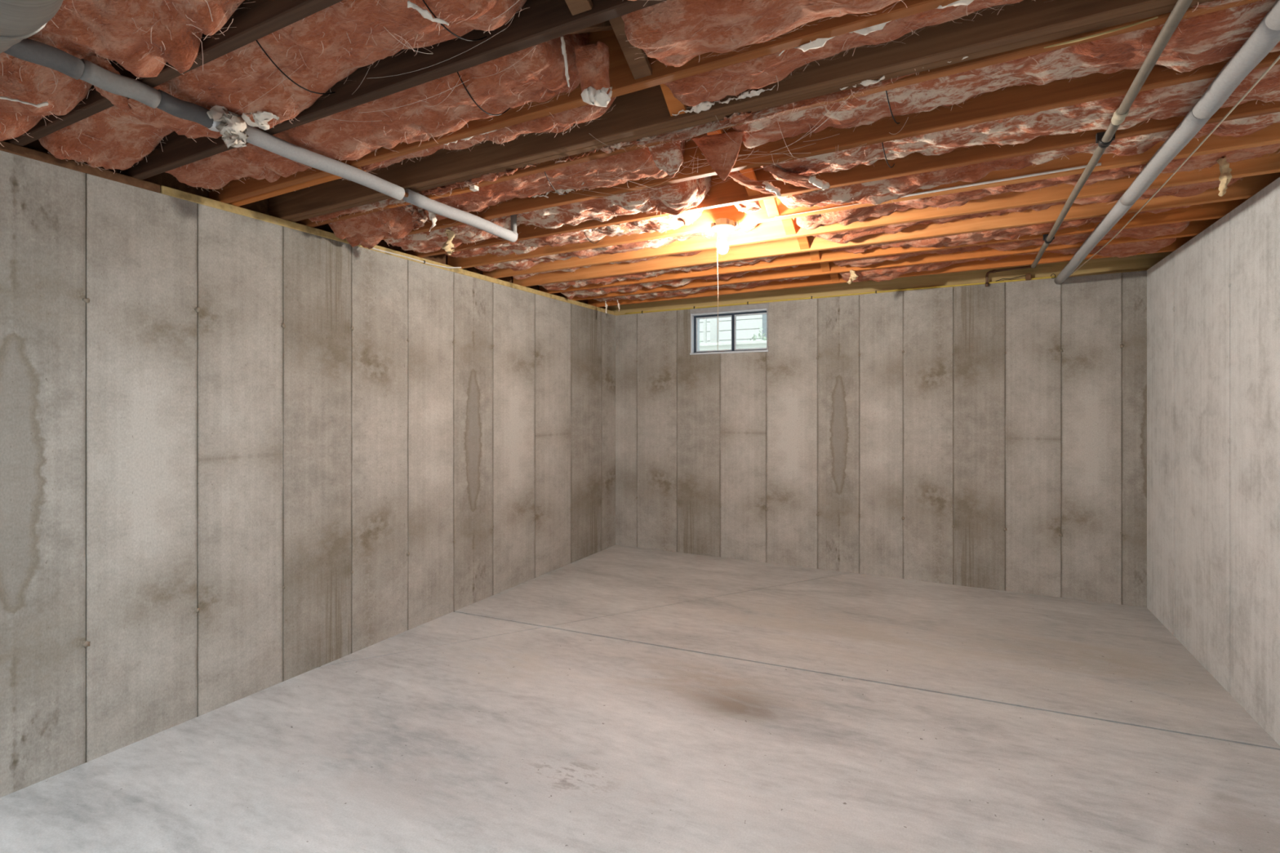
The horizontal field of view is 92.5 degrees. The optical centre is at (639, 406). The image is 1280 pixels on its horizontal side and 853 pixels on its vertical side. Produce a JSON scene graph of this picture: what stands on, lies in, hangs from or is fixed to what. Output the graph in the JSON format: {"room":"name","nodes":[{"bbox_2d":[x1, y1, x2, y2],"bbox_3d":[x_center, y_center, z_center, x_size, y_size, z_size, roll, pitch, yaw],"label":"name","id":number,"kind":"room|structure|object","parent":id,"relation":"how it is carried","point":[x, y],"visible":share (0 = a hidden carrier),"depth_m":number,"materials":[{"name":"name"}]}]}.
{"room":"unfinished basement","nodes":[
{"label":"unfinished basement","id":0,"kind":"room"},
{"bbox_2d":[0,150,615,797],"bbox_3d":[-2.630,0.256,2.112,0.228,2.440,10.000,0,0,27],"label":"wall","id":1,"kind":"structure","parent":0,"point":[241,456],"depth_m":3.06,"materials":[{"name":"concrete"}]},
{"bbox_2d":[0,141,349,244],"bbox_3d":[-2.023,-0.983,2.930,0.125,0.038,1.522,0,0,27],"label":"plate","id":2,"kind":"object","parent":1,"relation":"on","point":[16,149],"depth_m":2.76,"materials":[{"name":"wood"}]},
{"bbox_2d":[356,244,616,315],"bbox_3d":[-0.943,-0.983,5.041,0.124,0.038,3.139,0,0,27],"label":"plate","id":3,"kind":"object","parent":1,"relation":"on","point":[457,270],"depth_m":4.72,"materials":[{"name":"beige wood"}]},
{"bbox_2d":[330,222,461,268],"bbox_3d":[-1.538,-0.997,3.922,0.084,0.062,1.065,0,0,25],"label":"cable","id":4,"kind":"object","parent":3,"relation":"attached to","point":[424,261],"visible":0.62,"depth_m":4.07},
{"bbox_2d":[0,545,1279,852],"bbox_3d":[-0.538,1.536,1.071,4.660,0.120,10.050,0,0,27],"label":"floor","id":5,"kind":"structure","parent":0,"point":[615,699],"depth_m":2.68,"materials":[{"name":"concrete"}]},
{"bbox_2d":[2,0,1279,311],"bbox_3d":[-0.482,-1.133,1.137,4.900,0.267,10.220,0,0,27],"label":"ceiling","id":6,"kind":"structure","parent":0,"point":[643,106],"depth_m":2.47,"materials":[{"name":"brown wood"}]},
{"bbox_2d":[0,0,63,53],"bbox_3d":[-1.804,-0.879,1.089,1.759,0.242,0.921,0,0,27],"label":"air duct","id":7,"kind":"object","parent":6,"relation":"attached to","point":[20,20],"visible":1,"depth_m":1.24,"materials":[{"name":"silver metal"}]},
{"bbox_2d":[0,48,94,146],"bbox_3d":[-2.087,-1.072,1.970,0.848,0.305,0.380,0,0,27],"label":"insulation batt","id":8,"kind":"object","parent":6,"relation":"attached to","point":[22,80],"visible":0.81,"depth_m":1.91,"materials":[{"name":"pink fabric"}]},
{"bbox_2d":[0,96,48,107],"bbox_3d":[-1.934,-0.922,1.852,0.262,0.027,0.024,0,0,-6],"label":"scrap","id":9,"kind":"object","parent":8,"relation":"hanging from","point":[43,104],"visible":1,"depth_m":1.85,"materials":[{"name":"white plastic"}]},
{"bbox_2d":[37,105,174,173],"bbox_3d":[-2.025,-1.095,2.370,0.585,0.261,0.352,0,0,27],"label":"insulation batt","id":10,"kind":"object","parent":6,"relation":"attached to","point":[110,138],"visible":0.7,"depth_m":2.37,"materials":[{"name":"pink fabric"}]},
{"bbox_2d":[27,0,253,79],"bbox_3d":[-1.106,-1.074,1.472,1.348,0.302,0.413,0,0,27],"label":"insulation batt","id":11,"kind":"object","parent":6,"relation":"attached to","point":[141,36],"visible":0.87,"depth_m":1.62,"materials":[{"name":"pink fabric"}]},
{"bbox_2d":[85,55,131,110],"bbox_3d":[-1.642,-0.979,1.902,0.098,0.100,0.260,0,0,-36],"label":"flap","id":12,"kind":"object","parent":11,"relation":"hanging from","point":[121,102],"visible":0.57,"depth_m":1.87,"materials":[{"name":"pink fabric"}]},
{"bbox_2d":[165,147,280,193],"bbox_3d":[-1.850,-1.100,2.700,0.618,0.249,0.344,0,0,27],"label":"insulation batt","id":13,"kind":"object","parent":6,"relation":"attached to","point":[214,172],"visible":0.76,"depth_m":2.67,"materials":[{"name":"pink fabric"}]},
{"bbox_2d":[3,38,517,242],"bbox_3d":[-1.206,-1.036,2.543,0.061,0.203,2.184,0,0,27],"label":"pipe","id":14,"kind":"object","parent":6,"relation":"attached to","point":[28,50],"visible":0.91,"depth_m":2.05,"materials":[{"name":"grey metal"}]},
{"bbox_2d":[206,105,248,148],"bbox_3d":[-1.407,-0.955,2.095,0.117,0.154,0.142,0,0,-32],"label":"scrap","id":15,"kind":"object","parent":14,"relation":"attached to","point":[233,127],"visible":0.94,"depth_m":2.06,"materials":[{"name":"white plastic"}]},
{"bbox_2d":[255,40,334,94],"bbox_3d":[-1.051,-1.016,1.869,0.004,0.065,0.356,0,0,11],"label":"wire","id":16,"kind":"object","parent":6,"relation":"attached to","point":[261,47],"visible":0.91,"depth_m":1.84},
{"bbox_2d":[121,0,528,143],"bbox_3d":[-1.059,-1.090,1.852,1.618,0.270,0.384,0,0,29],"label":"insulation batt","id":17,"kind":"object","parent":6,"relation":"attached to","point":[331,43],"visible":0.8,"depth_m":1.82,"materials":[{"name":"pink fabric"}]},
{"bbox_2d":[240,110,279,129],"bbox_3d":[-1.287,-0.974,2.073,0.128,0.058,0.074,0,0,27],"label":"scrap","id":18,"kind":"object","parent":17,"relation":"attached to","point":[260,117],"visible":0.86,"depth_m":2.06,"materials":[{"name":"white plastic"}]},
{"bbox_2d":[407,0,448,25],"bbox_3d":[-0.526,-0.979,1.524,0.099,0.041,0.028,0,0,-24],"label":"scrap","id":19,"kind":"object","parent":17,"relation":"hanging from","point":[424,13],"visible":1,"depth_m":1.51,"materials":[{"name":"white paper"}]},
{"bbox_2d":[328,205,416,248],"bbox_3d":[-1.475,-1.073,3.415,0.611,0.305,0.390,0,0,27],"label":"insulation batt","id":20,"kind":"object","parent":6,"relation":"attached to","point":[367,230],"visible":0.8,"depth_m":3.35,"materials":[{"name":"pink fabric"}]},
{"bbox_2d":[231,0,537,121],"bbox_3d":[-0.787,-0.992,1.866,1.738,0.079,0.330,0,0,35],"label":"cobweb","id":21,"kind":"object","parent":6,"relation":"attached to","point":[518,0],"visible":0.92,"depth_m":1.85,"materials":[{"name":"white plastic"}]},
{"bbox_2d":[236,32,588,177],"bbox_3d":[-0.898,-1.088,2.212,1.539,0.275,0.378,0,0,27],"label":"insulation batt","id":22,"kind":"object","parent":6,"relation":"attached to","point":[540,76],"visible":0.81,"depth_m":2.06,"materials":[{"name":"pink fabric"}]},
{"bbox_2d":[386,185,479,208],"bbox_3d":[-0.995,-0.993,2.914,0.568,0.018,0.028,0,0,27],"label":"wooden lath","id":23,"kind":"object","parent":6,"relation":"attached to","point":[463,190],"visible":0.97,"depth_m":2.85,"materials":[{"name":"orange wood"}]},
{"bbox_2d":[422,0,487,40],"bbox_3d":[-0.497,-1.009,1.579,0.004,0.078,0.337,0,0,22],"label":"wire","id":24,"kind":"object","parent":6,"relation":"attached to","point":[424,2],"visible":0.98,"depth_m":1.60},
{"bbox_2d":[412,223,520,252],"bbox_3d":[-1.071,-0.980,3.442,0.683,0.145,0.445,0,0,7],"label":"cobweb","id":25,"kind":"object","parent":6,"relation":"attached to","point":[451,224],"visible":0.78,"depth_m":3.39,"materials":[{"name":"grey fabric"}]},
{"bbox_2d":[340,97,616,179],"bbox_3d":[-0.992,-1.097,2.559,2.073,0.256,0.199,0,0,28],"label":"insulation batt","id":26,"kind":"object","parent":6,"relation":"attached to","point":[561,122],"visible":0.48,"depth_m":2.21,"materials":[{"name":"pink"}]},
{"bbox_2d":[444,129,496,145],"bbox_3d":[-0.620,-1.012,2.287,0.300,0.020,0.026,0,0,27],"label":"scrap","id":27,"kind":"object","parent":26,"relation":"attached to","point":[468,138],"visible":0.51,"depth_m":2.30,"materials":[{"name":"white plastic"}]},
{"bbox_2d":[457,71,510,115],"bbox_3d":[-0.510,-1.004,1.995,0.004,0.088,0.317,0,0,22],"label":"wire","id":28,"kind":"object","parent":6,"relation":"attached to","point":[477,105],"visible":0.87,"depth_m":1.97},
{"bbox_2d":[402,139,684,222],"bbox_3d":[-0.538,-1.093,2.886,1.512,0.264,0.412,0,0,27],"label":"insulation batt","id":29,"kind":"object","parent":6,"relation":"attached to","point":[492,194],"visible":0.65,"depth_m":2.77,"materials":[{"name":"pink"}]},
{"bbox_2d":[404,204,427,229],"bbox_3d":[-1.118,-0.970,3.047,0.100,0.179,0.129,0,0,27],"label":"scrap","id":30,"kind":"object","parent":29,"relation":"hanging from","point":[420,218],"visible":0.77,"depth_m":3.04,"materials":[{"name":"fabric"}]},
{"bbox_2d":[427,210,436,231],"bbox_3d":[-1.040,-0.928,3.056,0.050,0.115,0.035,0,0,-42],"label":"scrap","id":31,"kind":"object","parent":29,"relation":"hanging from","point":[432,215],"visible":0.89,"depth_m":3.05,"materials":[{"name":"white paper"}]},
{"bbox_2d":[532,188,574,198],"bbox_3d":[-0.409,-1.032,2.954,0.280,0.038,0.054,0,0,27],"label":"scrap","id":32,"kind":"object","parent":29,"relation":"attached to","point":[561,190],"visible":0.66,"depth_m":2.94,"materials":[{"name":"beige paper"}]},
{"bbox_2d":[383,176,711,253],"bbox_3d":[-0.643,-1.083,3.403,2.125,0.284,0.411,0,0,30],"label":"insulation batt","id":33,"kind":"object","parent":6,"relation":"attached to","point":[605,209],"visible":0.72,"depth_m":3.16,"materials":[{"name":"fabric"}]},
{"bbox_2d":[441,229,455,255],"bbox_3d":[-1.112,-0.957,3.566,0.081,0.144,0.095,0,0,27],"label":"scrap","id":34,"kind":"object","parent":33,"relation":"attached to","point":[451,234],"visible":0.97,"depth_m":3.55,"materials":[{"name":"plastic"}]},
{"bbox_2d":[544,171,568,195],"bbox_3d":[-0.385,-1.017,2.809,0.004,0.063,0.365,0,0,13],"label":"wire","id":35,"kind":"object","parent":6,"relation":"attached to","point":[544,171],"visible":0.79,"depth_m":2.78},
{"bbox_2d":[560,36,569,87],"bbox_3d":[-0.208,-0.959,1.704,0.030,0.133,0.014,0,0,-34],"label":"scrap","id":36,"kind":"object","parent":6,"relation":"hanging from","point":[563,46],"visible":1,"depth_m":1.70,"materials":[{"name":"white paper"}]},
{"bbox_2d":[445,209,702,257],"bbox_3d":[-0.539,-1.103,3.800,1.962,0.243,0.361,0,0,29],"label":"insulation batt","id":37,"kind":"object","parent":6,"relation":"attached to","point":[660,224],"visible":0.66,"depth_m":3.69,"materials":[{"name":"fabric"}]},
{"bbox_2d":[573,40,612,106],"bbox_3d":[-0.138,-0.986,1.833,0.102,0.162,0.111,0,0,27],"label":"flap","id":38,"kind":"object","parent":6,"relation":"hanging from","point":[592,60],"visible":1,"depth_m":1.81,"materials":[{"name":"pink fabric"}]},
{"bbox_2d":[474,223,757,271],"bbox_3d":[-0.265,-1.105,4.079,2.172,0.240,0.382,0,0,30],"label":"insulation batt","id":39,"kind":"object","parent":6,"relation":"attached to","point":[520,264],"visible":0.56,"depth_m":4.07,"materials":[{"name":"fabric"}]},
{"bbox_2d":[561,210,700,234],"bbox_3d":[-0.008,-1.026,3.329,1.053,0.064,0.087,0,0,31],"label":"scrap","id":40,"kind":"object","parent":6,"relation":"attached to","point":[623,224],"visible":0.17,"depth_m":3.42,"materials":[{"name":"plastic"}]},
{"bbox_2d":[512,241,766,279],"bbox_3d":[-0.092,-1.117,4.418,2.179,0.215,0.378,0,0,30],"label":"insulation batt","id":41,"kind":"object","parent":6,"relation":"attached to","point":[572,269],"visible":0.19,"depth_m":4.63,"materials":[{"name":"fabric"}]},
{"bbox_2d":[536,254,785,290],"bbox_3d":[0.078,-1.101,4.753,2.179,0.247,0.382,0,0,29],"label":"insulation batt","id":42,"kind":"object","parent":6,"relation":"attached to","point":[606,280],"visible":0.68,"depth_m":4.77,"materials":[{"name":"fabric"}]},
{"bbox_2d":[648,140,683,177],"bbox_3d":[0.104,-0.967,2.393,0.130,0.122,0.102,0,0,27],"label":"flap","id":43,"kind":"object","parent":6,"relation":"hanging from","point":[659,153],"visible":0.95,"depth_m":2.38,"materials":[{"name":"fabric"}]},
{"bbox_2d":[560,265,798,299],"bbox_3d":[0.252,-1.098,5.084,2.173,0.255,0.410,0,0,29],"label":"insulation batt","id":44,"kind":"object","parent":6,"relation":"attached to","point":[633,287],"visible":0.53,"depth_m":5.21,"materials":[{"name":"fabric"}]},
{"bbox_2d":[593,275,809,302],"bbox_3d":[0.427,-1.102,5.439,2.186,0.246,0.412,0,0,30],"label":"insulation batt","id":45,"kind":"object","parent":6,"relation":"attached to","point":[685,292],"visible":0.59,"depth_m":5.45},
{"bbox_2d":[528,92,906,209],"bbox_3d":[0.279,-1.002,2.541,1.544,0.215,0.931,0,0,27],"label":"cobweb","id":46,"kind":"object","parent":6,"relation":"attached to","point":[853,92],"visible":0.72,"depth_m":2.50,"materials":[{"name":"white plastic"}]},
{"bbox_2d":[711,217,738,337],"bbox_3d":[0.459,-0.661,3.349,0.139,0.715,0.128,0,0,27],"label":"ceiling lamp","id":47,"kind":"object","parent":6,"relation":"hanging from","point":[722,225],"visible":1,"depth_m":3.33,"materials":[{"name":"white ceramic"}]},
{"bbox_2d":[734,200,761,213],"bbox_3d":[0.544,-1.045,3.163,0.141,0.074,0.142,0,0,27],"label":"flap","id":48,"kind":"object","parent":6,"relation":"attached to","point":[750,206],"visible":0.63,"depth_m":3.17,"materials":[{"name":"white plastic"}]},
{"bbox_2d":[728,171,781,196],"bbox_3d":[0.504,-0.993,2.724,0.242,0.108,0.146,0,0,13],"label":"flap","id":49,"kind":"object","parent":6,"relation":"hanging from","point":[765,187],"visible":0.96,"depth_m":2.68,"materials":[{"name":"pink plastic"}]},
{"bbox_2d":[621,0,906,66],"bbox_3d":[0.875,-1.086,1.266,2.034,0.279,0.374,0,0,27],"label":"insulation batt","id":50,"kind":"object","parent":6,"relation":"attached to","point":[673,33],"visible":0.98,"depth_m":1.56,"materials":[{"name":"pink fabric"}]},
{"bbox_2d":[308,0,1262,222],"bbox_3d":[0.078,-1.094,2.284,4.382,0.262,0.107,0,0,29],"label":"insulation batt","id":51,"kind":"object","parent":6,"relation":"attached to","point":[690,132],"visible":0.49,"depth_m":2.19,"materials":[{"name":"fabric"}]},
{"bbox_2d":[418,164,535,194],"bbox_3d":[-0.746,-1.004,2.725,0.710,0.042,0.060,0,0,27],"label":"scrap","id":52,"kind":"object","parent":51,"relation":"attached to","point":[491,177],"visible":0.92,"depth_m":2.68,"materials":[{"name":"plastic"}]},
{"bbox_2d":[555,135,657,163],"bbox_3d":[-0.125,-1.011,2.386,0.504,0.045,0.055,0,0,29],"label":"scrap","id":53,"kind":"object","parent":51,"relation":"attached to","point":[610,148],"visible":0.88,"depth_m":2.37,"materials":[{"name":"fabric"}]},
{"bbox_2d":[695,111,752,128],"bbox_3d":[0.318,-1.000,2.125,0.284,0.038,0.048,0,0,27],"label":"scrap","id":54,"kind":"object","parent":51,"relation":"attached to","point":[735,117],"visible":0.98,"depth_m":2.11,"materials":[{"name":"fabric"}]},
{"bbox_2d":[840,56,968,90],"bbox_3d":[0.790,-1.010,1.856,0.408,0.029,0.042,0,0,27],"label":"scrap","id":55,"kind":"object","parent":51,"relation":"attached to","point":[866,82],"visible":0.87,"depth_m":1.90,"materials":[{"name":"white paper"}]},
{"bbox_2d":[846,269,857,284],"bbox_3d":[1.580,-0.960,4.544,0.062,0.100,0.072,0,0,-23],"label":"scrap","id":56,"kind":"object","parent":6,"relation":"hanging from","point":[853,277],"visible":1,"depth_m":4.54,"materials":[{"name":"plastic"}]},
{"bbox_2d":[663,0,1046,108],"bbox_3d":[0.987,-1.103,1.528,2.056,0.244,0.238,0,0,28],"label":"insulation batt","id":57,"kind":"object","parent":6,"relation":"attached to","point":[712,86],"visible":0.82,"depth_m":1.80,"materials":[{"name":"pink fabric"}]},
{"bbox_2d":[671,84,775,115],"bbox_3d":[0.270,-1.016,2.040,0.370,0.033,0.055,0,0,27],"label":"scrap","id":58,"kind":"object","parent":57,"relation":"attached to","point":[704,106],"visible":0.94,"depth_m":2.04,"materials":[{"name":"white plastic"}]},
{"bbox_2d":[778,0,973,56],"bbox_3d":[0.788,-1.005,1.525,0.900,0.047,0.059,0,0,27],"label":"scrap","id":59,"kind":"object","parent":57,"relation":"attached to","point":[819,42],"visible":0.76,"depth_m":1.64,"materials":[{"name":"white paper"}]},
{"bbox_2d":[881,142,894,168],"bbox_3d":[1.007,-1.017,2.490,0.004,0.063,0.368,0,0,30],"label":"wire","id":60,"kind":"object","parent":6,"relation":"attached to","point":[882,142],"visible":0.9,"depth_m":2.44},
{"bbox_2d":[885,90,899,124],"bbox_3d":[0.867,-1.024,2.106,0.004,0.048,0.366,0,0,30],"label":"wire","id":61,"kind":"object","parent":6,"relation":"attached to","point":[895,122],"visible":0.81,"depth_m":2.06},
{"bbox_2d":[774,162,1101,217],"bbox_3d":[1.324,-1.012,2.912,1.402,0.024,0.031,0,0,29],"label":"cable","id":62,"kind":"object","parent":6,"relation":"attached to","point":[1099,163],"visible":0.77,"depth_m":2.77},
{"bbox_2d":[733,0,1279,149],"bbox_3d":[1.225,-1.080,1.906,1.988,0.289,0.392,0,0,30],"label":"insulation batt","id":63,"kind":"object","parent":6,"relation":"attached to","point":[1215,37],"visible":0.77,"depth_m":1.88,"materials":[{"name":"fabric"}]},
{"bbox_2d":[692,130,743,180],"bbox_3d":[0.303,-0.957,2.349,0.200,0.163,0.086,0,0,19],"label":"flap","id":64,"kind":"object","parent":63,"relation":"hanging from","point":[712,146],"visible":1,"depth_m":2.33,"materials":[{"name":"pink fabric"}]},
{"bbox_2d":[840,237,1176,282],"bbox_3d":[2.430,-1.085,4.289,2.023,0.279,0.436,0,0,30],"label":"insulation batt","id":65,"kind":"object","parent":6,"relation":"attached to","point":[1122,250],"visible":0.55,"depth_m":4.29,"materials":[{"name":"pink fabric"}]},
{"bbox_2d":[833,221,1190,266],"bbox_3d":[2.250,-1.102,3.936,2.009,0.245,0.392,0,0,30],"label":"insulation batt","id":66,"kind":"object","parent":6,"relation":"attached to","point":[1147,232],"visible":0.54,"depth_m":3.79,"materials":[{"name":"pink fabric"}]},
{"bbox_2d":[829,204,1203,253],"bbox_3d":[2.085,-1.098,3.615,2.009,0.254,0.334,0,0,29],"label":"insulation batt","id":67,"kind":"object","parent":6,"relation":"attached to","point":[1015,233],"visible":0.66,"depth_m":3.60,"materials":[{"name":"pink fabric"}]},
{"bbox_2d":[760,64,1279,184],"bbox_3d":[1.411,-1.099,2.256,1.965,0.251,0.405,0,0,29],"label":"insulation batt","id":68,"kind":"object","parent":6,"relation":"attached to","point":[1166,102],"visible":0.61,"depth_m":2.21,"materials":[{"name":"fabric"}]},
{"bbox_2d":[763,164,830,190],"bbox_3d":[0.678,-0.991,2.652,0.283,0.114,0.153,0,0,13],"label":"flap","id":69,"kind":"object","parent":68,"relation":"hanging from","point":[811,182],"visible":0.98,"depth_m":2.61,"materials":[{"name":"pink fabric"}]},
{"bbox_2d":[812,177,1243,245],"bbox_3d":[1.913,-1.108,3.282,2.010,0.234,0.398,0,0,29],"label":"insulation batt","id":70,"kind":"object","parent":6,"relation":"attached to","point":[1192,189],"visible":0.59,"depth_m":3.23,"materials":[{"name":"pink fabric"}]},
{"bbox_2d":[777,111,1279,208],"bbox_3d":[1.570,-1.090,2.597,2.005,0.269,0.326,0,0,29],"label":"insulation batt","id":71,"kind":"object","parent":6,"relation":"attached to","point":[877,192],"visible":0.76,"depth_m":2.65,"materials":[{"name":"fabric"}]},
{"bbox_2d":[795,142,1279,231],"bbox_3d":[1.740,-1.102,2.942,2.003,0.246,0.405,0,0,28],"label":"insulation batt","id":72,"kind":"object","parent":6,"relation":"attached to","point":[845,217],"visible":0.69,"depth_m":2.90,"materials":[{"name":"pink fabric"}]},
{"bbox_2d":[1217,156,1231,196],"bbox_3d":[2.418,-0.951,2.537,0.048,0.161,0.049,0,0,3],"label":"scrap","id":73,"kind":"object","parent":72,"relation":"attached to","point":[1225,176],"visible":1,"depth_m":2.53,"materials":[{"name":"paper"}]},
{"bbox_2d":[1044,16,1158,48],"bbox_3d":[1.223,-0.991,1.634,0.242,0.015,0.021,0,0,35],"label":"wood splinter","id":74,"kind":"object","parent":6,"relation":"attached to","point":[1153,18],"visible":1,"depth_m":1.63,"materials":[{"name":"brown wood"}]},
{"bbox_2d":[1031,0,1192,268],"bbox_3d":[1.615,-0.980,2.065,0.054,0.052,4.980,0,0,27],"label":"pipe","id":75,"kind":"object","parent":6,"relation":"attached to","point":[1104,139],"visible":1,"depth_m":2.00,"materials":[{"name":"grey metal"}]},
{"bbox_2d":[1054,0,1279,284],"bbox_3d":[1.960,-0.968,2.234,0.063,0.069,5.597,0,0,27],"label":"insulated pipe","id":76,"kind":"object","parent":6,"relation":"attached to","point":[1266,36],"visible":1,"depth_m":2.02,"materials":[{"name":"grey plastic"}]},
{"bbox_2d":[1071,55,1279,274],"bbox_3d":[2.351,-0.987,2.806,0.062,0.024,4.170,0,0,27],"label":"cord","id":77,"kind":"object","parent":6,"relation":"attached to","point":[1278,57],"visible":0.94,"depth_m":2.28,"materials":[{"name":"beige plastic"}]},
{"bbox_2d":[615,270,1146,607],"bbox_3d":[1.783,0.241,5.590,4.920,2.470,0.228,0,0,27],"label":"wall","id":78,"kind":"structure","parent":0,"point":[993,436],"depth_m":5.21,"materials":[{"name":"concrete"}]},
{"bbox_2d":[689,302,768,355],"bbox_3d":[0.903,-0.742,6.032,0.798,0.457,0.222,0,0,27],"label":"window","id":79,"kind":"structure","parent":78,"relation":"in","point":[696,314],"depth_m":5.97,"materials":[{"name":"metal"}]},
{"bbox_2d":[615,284,962,315],"bbox_3d":[1.146,-0.983,5.677,3.255,0.038,0.206,0,0,27],"label":"plate","id":80,"kind":"object","parent":78,"relation":"on","point":[626,312],"depth_m":5.89,"materials":[{"name":"brown wood"}]},
{"bbox_2d":[625,275,1057,314],"bbox_3d":[1.551,-0.987,5.586,3.830,0.041,0.014,0,0,27],"label":"cable","id":81,"kind":"object","parent":80,"relation":"attached to","point":[875,291],"visible":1,"depth_m":5.42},
{"bbox_2d":[995,275,1026,281],"bbox_3d":[2.948,-1.016,4.859,0.221,0.034,0.012,0,0,27],"label":"wire loop","id":82,"kind":"object","parent":81,"relation":"attached to","point":[1024,275],"visible":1,"depth_m":4.86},
{"bbox_2d":[985,265,1035,286],"bbox_3d":[2.938,-1.036,4.863,0.343,0.144,0.025,0,0,27],"label":"copper pipe elbow","id":83,"kind":"object","parent":78,"relation":"attached to","point":[1024,267],"visible":0.84,"depth_m":4.89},
{"bbox_2d":[1069,269,1146,276],"bbox_3d":[3.389,-0.983,4.445,0.446,0.038,0.053,0,0,27],"label":"plate","id":84,"kind":"object","parent":78,"relation":"on","point":[1144,269],"depth_m":4.60,"materials":[{"name":"brown wood"}]},
{"bbox_2d":[1025,273,1031,280],"bbox_3d":[3.058,-1.016,4.826,0.035,0.047,0.050,0,0,27],"label":"cleat","id":85,"kind":"object","parent":84,"relation":"on","point":[1028,277],"visible":1,"depth_m":4.80,"materials":[{"name":"brown wood"}]},
{"bbox_2d":[1146,177,1279,746],"bbox_3d":[1.539,0.240,-0.019,0.248,2.472,10.000,0,0,27],"label":"wall","id":86,"kind":"structure","parent":0,"point":[1213,302],"depth_m":3.25,"materials":[{"name":"concrete"}]},
{"label":"outside","id":87,"kind":"structure","parent":0,"visible":0},
{"bbox_3d":[1.844,-0.304,10.629,16.000,0.160,8.760,0,0,27],"label":"ground","id":88,"kind":"structure","parent":87,"visible":0},
{"bbox_2d":[710,317,719,342],"bbox_3d":[1.028,-1.129,8.441,0.130,1.490,0.130,0,0,27],"label":"post","id":89,"kind":"object","parent":88,"relation":"on","point":[713,322],"visible":0.07,"depth_m":8.40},
{"bbox_2d":[700,318,706,343],"bbox_3d":[-0.370,-1.309,9.155,3.000,0.970,0.060,0,0,27],"label":"deck railing","id":90,"kind":"object","parent":89,"relation":"attached to","point":[705,319],"visible":0.02,"depth_m":8.49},
{"bbox_2d":[699,314,766,343],"bbox_3d":[3.431,-1.984,14.832,9.000,3.200,3.030,0,0,27],"label":"house","id":91,"kind":"structure","parent":88,"relation":"on","point":[747,326],"depth_m":13.75,"materials":[{"name":"wood"}]},
{"bbox_2d":[699,340,766,351],"bbox_3d":[0.156,-0.592,7.988,4.200,0.415,0.800,0,0,27],"label":"steps","id":92,"kind":"structure","parent":88,"relation":"on","point":[757,344],"depth_m":7.63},
{"bbox_2d":[746,327,766,341],"bbox_3d":[2.397,-0.934,11.416,1.074,1.104,1.101,0,0,27],"label":"leafy shrub","id":93,"kind":"object","parent":88,"relation":"on","point":[754,337],"visible":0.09,"depth_m":11.40,"materials":[{"name":"green plant"}]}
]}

